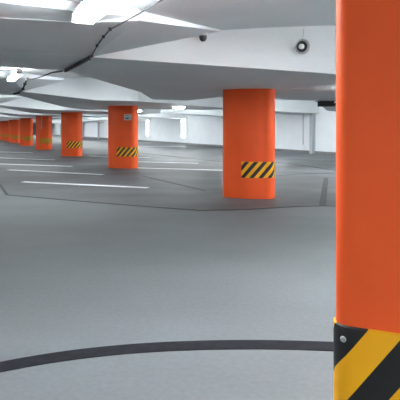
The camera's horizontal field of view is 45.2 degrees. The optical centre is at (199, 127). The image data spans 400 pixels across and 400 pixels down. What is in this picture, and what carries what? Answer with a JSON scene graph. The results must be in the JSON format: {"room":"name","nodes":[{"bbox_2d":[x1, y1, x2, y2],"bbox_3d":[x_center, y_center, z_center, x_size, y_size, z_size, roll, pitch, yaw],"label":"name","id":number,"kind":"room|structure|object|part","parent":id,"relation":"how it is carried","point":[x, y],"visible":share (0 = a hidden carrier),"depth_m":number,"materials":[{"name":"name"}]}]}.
{"room":"parking garage","nodes":[
{"label":"parking garage","id":0,"kind":"room"},
{"bbox_2d":[33,123,35,134],"bbox_3d":[-48.886,-0.170,101.002,27.281,3.700,14.403,0,0,0],"label":"wall","id":1,"kind":"structure","parent":0,"point":[34,124],"depth_m":107.08,"materials":[{"name":"white paint"}]},
{"bbox_2d":[0,188,335,399],"bbox_3d":[-19.249,1.580,44.101,86.278,0.200,127.673,0,0,0],"label":"floor","id":2,"kind":"structure","parent":0,"point":[74,275],"depth_m":4.22,"materials":[{"name":"grey concrete"}]},
{"bbox_2d":[0,340,332,372],"bbox_3d":[0.093,1.478,3.116,3.326,0.004,0.452,0,0,-5],"label":"strip","id":3,"kind":"object","parent":2,"relation":"on","point":[24,362],"visible":0.89,"depth_m":3.21,"materials":[{"name":"black rubber"}]},
{"bbox_2d":[333,0,399,399],"bbox_3d":[1.097,0.247,1.925,1.078,2.465,0.689,0,0,16],"label":"column","id":4,"kind":"structure","parent":2,"relation":"on","point":[366,323],"depth_m":1.74,"materials":[{"name":"paint"}]},
{"bbox_2d":[338,333,348,344],"bbox_3d":[0.527,0.776,1.765,0.040,0.040,0.003,0,0,39],"label":"screw","id":5,"kind":"object","parent":4,"relation":"in","point":[343,338],"depth_m":1.76,"materials":[{"name":"silver metal"}]},
{"bbox_2d":[0,0,335,123],"bbox_3d":[-19.249,-1.335,44.101,86.278,1.030,127.673,0,0,0],"label":"ceiling","id":6,"kind":"structure","parent":0,"point":[155,61],"depth_m":6.53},
{"bbox_2d":[7,68,23,80],"bbox_3d":[-3.982,-1.205,10.330,0.150,0.260,1.600,0,0,-28],"label":"lamp","id":7,"kind":"object","parent":6,"relation":"attached to","point":[17,73],"visible":0.93,"depth_m":9.97,"materials":[{"name":"white plastic"}]},
{"bbox_2d":[8,72,21,80],"bbox_3d":[-3.982,-1.110,10.330,0.140,0.060,1.540,0,0,-28],"label":"diffuser","id":8,"kind":"object","parent":7,"relation":"attached to","point":[14,75],"depth_m":10.13,"materials":[{"name":"white plastic"}]},
{"bbox_2d":[13,78,28,94],"bbox_3d":[-4.617,-1.050,12.402,0.135,0.200,3.233,0,0,-26],"label":"cable","id":9,"kind":"object","parent":6,"relation":"attached to","point":[26,79],"visible":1,"depth_m":12.01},
{"bbox_2d":[29,70,62,79],"bbox_3d":[-3.001,-0.995,9.273,0.190,0.358,4.978,0,0,-25],"label":"cable","id":10,"kind":"object","parent":6,"relation":"attached to","point":[59,70],"visible":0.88,"depth_m":8.68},
{"bbox_2d":[63,55,92,72],"bbox_3d":[-1.525,-0.779,5.928,0.044,0.049,1.516,0,0,-27],"label":"cable bundle","id":11,"kind":"object","parent":6,"relation":"attached to","point":[84,60],"visible":1,"depth_m":5.77,"materials":[{"name":"plastic"}]},
{"bbox_2d":[72,0,123,24],"bbox_3d":[-0.476,-0.830,2.712,0.150,0.190,1.550,0,0,-28],"label":"lamp","id":12,"kind":"object","parent":6,"relation":"attached to","point":[87,12],"visible":1,"depth_m":3.08,"materials":[{"name":"white plastic"}]},
{"bbox_2d":[92,0,162,54],"bbox_3d":[-0.754,-0.815,4.131,0.173,0.062,2.621,0,0,-24],"label":"cable","id":13,"kind":"object","parent":6,"relation":"attached to","point":[157,2],"visible":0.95,"depth_m":3.57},
{"bbox_2d":[172,106,185,108],"bbox_3d":[-0.787,-0.760,17.858,0.500,0.110,0.500,0,0,0],"label":"ceiling lamp","id":14,"kind":"object","parent":6,"relation":"attached to","point":[174,107],"visible":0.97,"depth_m":17.70,"materials":[{"name":"white plastic"}]},
{"bbox_2d":[198,33,207,41],"bbox_3d":[0.037,-1.158,6.118,0.135,0.124,0.173,0,0,0],"label":"dome camera","id":15,"kind":"object","parent":6,"relation":"attached to","point":[202,37],"visible":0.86,"depth_m":6.06,"materials":[{"name":"black plastic"}]},
{"bbox_2d":[294,30,309,53],"bbox_3d":[1.438,-1.226,6.820,0.214,0.382,0.246,0,0,0],"label":"loudspeaker","id":16,"kind":"object","parent":6,"relation":"attached to","point":[302,46],"visible":1,"depth_m":6.75,"materials":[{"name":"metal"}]},
{"bbox_2d":[315,99,335,106],"bbox_3d":[3.613,-0.761,13.750,0.540,0.288,0.328,0,0,0],"label":"basket","id":17,"kind":"object","parent":6,"relation":"hanging from","point":[331,103],"visible":0.9,"depth_m":13.66,"materials":[{"name":"plastic"}]},
{"bbox_2d":[0,135,335,209],"bbox_3d":[-14.836,1.478,56.491,66.365,0.003,102.892,0,0,0],"label":"floor","id":18,"kind":"structure","parent":0,"point":[301,188],"depth_m":14.31,"materials":[{"name":"grey concrete"}]},
{"bbox_2d":[1,121,8,140],"bbox_3d":[-22.397,0.325,55.340,1.102,2.310,0.652,0,0,17],"label":"column","id":19,"kind":"structure","parent":18,"relation":"on","point":[4,124],"depth_m":55.02,"materials":[{"name":"paint"}]},
{"bbox_2d":[9,120,19,142],"bbox_3d":[-18.488,0.325,47.836,1.102,2.310,0.652,0,0,17],"label":"column","id":20,"kind":"structure","parent":18,"relation":"on","point":[14,125],"depth_m":47.54,"materials":[{"name":"paint"}]},
{"bbox_2d":[20,118,32,145],"bbox_3d":[-14.580,0.325,40.332,1.102,2.310,0.652,0,0,17],"label":"column","id":21,"kind":"structure","parent":18,"relation":"on","point":[26,124],"depth_m":40.02,"materials":[{"name":"paint"}]},
{"bbox_2d":[10,164,70,166],"bbox_3d":[-7.323,1.474,19.375,5.147,0.004,0.190,0,0,21],"label":"parking line","id":22,"kind":"object","parent":18,"relation":"on","point":[10,164],"visible":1,"depth_m":18.86,"materials":[{"name":"white paint"}]},
{"bbox_2d":[36,116,51,149],"bbox_3d":[-10.683,0.325,32.790,1.102,2.310,0.732,0,0,17],"label":"column","id":23,"kind":"structure","parent":18,"relation":"on","point":[43,123],"depth_m":32.52,"materials":[{"name":"paint"}]},
{"bbox_2d":[15,170,103,174],"bbox_3d":[-4.899,1.474,16.047,4.053,0.004,0.190,0,0,25],"label":"parking line","id":24,"kind":"object","parent":18,"relation":"on","point":[15,170],"visible":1,"depth_m":15.87,"materials":[{"name":"white paint"}]},
{"bbox_2d":[61,112,82,155],"bbox_3d":[-6.763,0.325,25.324,1.102,2.310,0.652,0,0,17],"label":"column","id":25,"kind":"structure","parent":18,"relation":"on","point":[71,122],"depth_m":25.03,"materials":[{"name":"paint"}]},
{"bbox_2d":[24,181,148,187],"bbox_3d":[-3.067,1.474,12.498,3.803,0.004,0.190,0,0,20],"label":"parking line","id":26,"kind":"object","parent":18,"relation":"on","point":[24,181],"visible":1,"depth_m":12.50,"materials":[{"name":"white paint"}]},
{"bbox_2d":[108,105,137,168],"bbox_3d":[-2.860,0.325,17.802,1.102,2.310,0.690,0,0,17],"label":"column","id":27,"kind":"structure","parent":18,"relation":"on","point":[122,120],"depth_m":17.52,"materials":[{"name":"paint"}]},
{"bbox_2d":[0,184,328,210],"bbox_3d":[-3.044,1.475,12.091,17.876,0.004,3.902,0,0,34],"label":"trim","id":28,"kind":"structure","parent":18,"relation":"on","point":[1,186],"depth_m":9.12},
{"bbox_2d":[143,176,206,190],"bbox_3d":[-0.822,1.474,13.039,0.073,0.004,4.018,0,0,-29],"label":"trim","id":29,"kind":"structure","parent":18,"relation":"on","point":[143,176],"depth_m":12.73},
{"bbox_2d":[150,168,207,169],"bbox_3d":[-0.783,1.474,17.257,3.326,0.004,0.190,0,0,18],"label":"parking line","id":30,"kind":"object","parent":18,"relation":"on","point":[150,168],"visible":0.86,"depth_m":17.06,"materials":[{"name":"white paint"}]},
{"bbox_2d":[138,152,220,161],"bbox_3d":[-2.430,1.474,26.623,0.279,0.004,13.314,0,0,-31],"label":"trim","id":31,"kind":"structure","parent":18,"relation":"on","point":[138,152],"depth_m":23.95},
{"bbox_2d":[223,88,275,198],"bbox_3d":[1.054,0.325,10.316,1.102,2.310,0.652,0,0,17],"label":"column","id":32,"kind":"structure","parent":18,"relation":"on","point":[249,163],"depth_m":10.01,"materials":[{"name":"paint"}]},
{"bbox_2d":[276,162,335,170],"bbox_3d":[4.171,1.474,18.408,0.339,0.004,4.743,0,0,-20],"label":"trim","id":33,"kind":"structure","parent":18,"relation":"on","point":[276,162],"depth_m":18.34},
{"bbox_2d":[319,178,327,205],"bbox_3d":[3.027,1.474,11.658,0.130,0.004,5.290,0,0,15],"label":"trim","id":34,"kind":"structure","parent":18,"relation":"on","point":[323,197],"depth_m":10.79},
{"bbox_2d":[52,107,335,151],"bbox_3d":[-5.545,-0.170,51.238,59.679,3.700,114.207,0,0,0],"label":"wall","id":35,"kind":"structure","parent":0,"point":[288,128],"depth_m":37.77,"materials":[{"name":"white paint"}]},
{"bbox_2d":[97,122,98,138],"bbox_3d":[-14.276,-0.070,67.439,0.220,3.100,0.260,0,0,-28],"label":"trim","id":36,"kind":"structure","parent":35,"relation":"attached to","point":[97,122],"depth_m":67.38,"materials":[{"name":"white paint"}]},
{"bbox_2d":[146,120,149,136],"bbox_3d":[-5.529,-0.030,50.796,0.080,1.900,0.840,0,0,-28],"label":"window","id":37,"kind":"structure","parent":35,"relation":"in","point":[147,121],"depth_m":50.67,"materials":[{"name":"white glass"}]},
{"bbox_2d":[181,119,185,137],"bbox_3d":[-1.463,-0.030,42.990,0.080,1.900,0.960,0,0,-28],"label":"window","id":38,"kind":"structure","parent":35,"relation":"in","point":[183,121],"depth_m":43.00,"materials":[{"name":"white glass"}]},
{"bbox_3d":[-1.450,-0.030,42.997,0.050,1.780,0.840,0,0,-28],"label":"pane","id":39,"kind":"part","parent":38,"relation":"part of","materials":[{"name":"white glass"}]},
{"bbox_2d":[52,134,335,154],"bbox_3d":[-5.700,1.400,51.158,59.180,0.160,113.559,0,0,0],"label":"baseboard","id":40,"kind":"structure","parent":35,"relation":"attached to","point":[283,150],"depth_m":37.82,"materials":[{"name":"grey paint"}]},
{"bbox_2d":[302,114,303,144],"bbox_3d":[6.151,-0.272,28.350,0.070,2.504,0.270,0,0,-28],"label":"conduit","id":41,"kind":"object","parent":35,"relation":"attached to","point":[303,114],"visible":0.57,"depth_m":28.43,"materials":[{"name":"grey metal"}]},
{"bbox_2d":[309,113,314,153],"bbox_3d":[6.468,-0.070,27.613,0.220,3.100,0.260,0,0,-28],"label":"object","id":42,"kind":"structure","parent":35,"relation":"attached to","point":[311,116],"depth_m":27.52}
]}

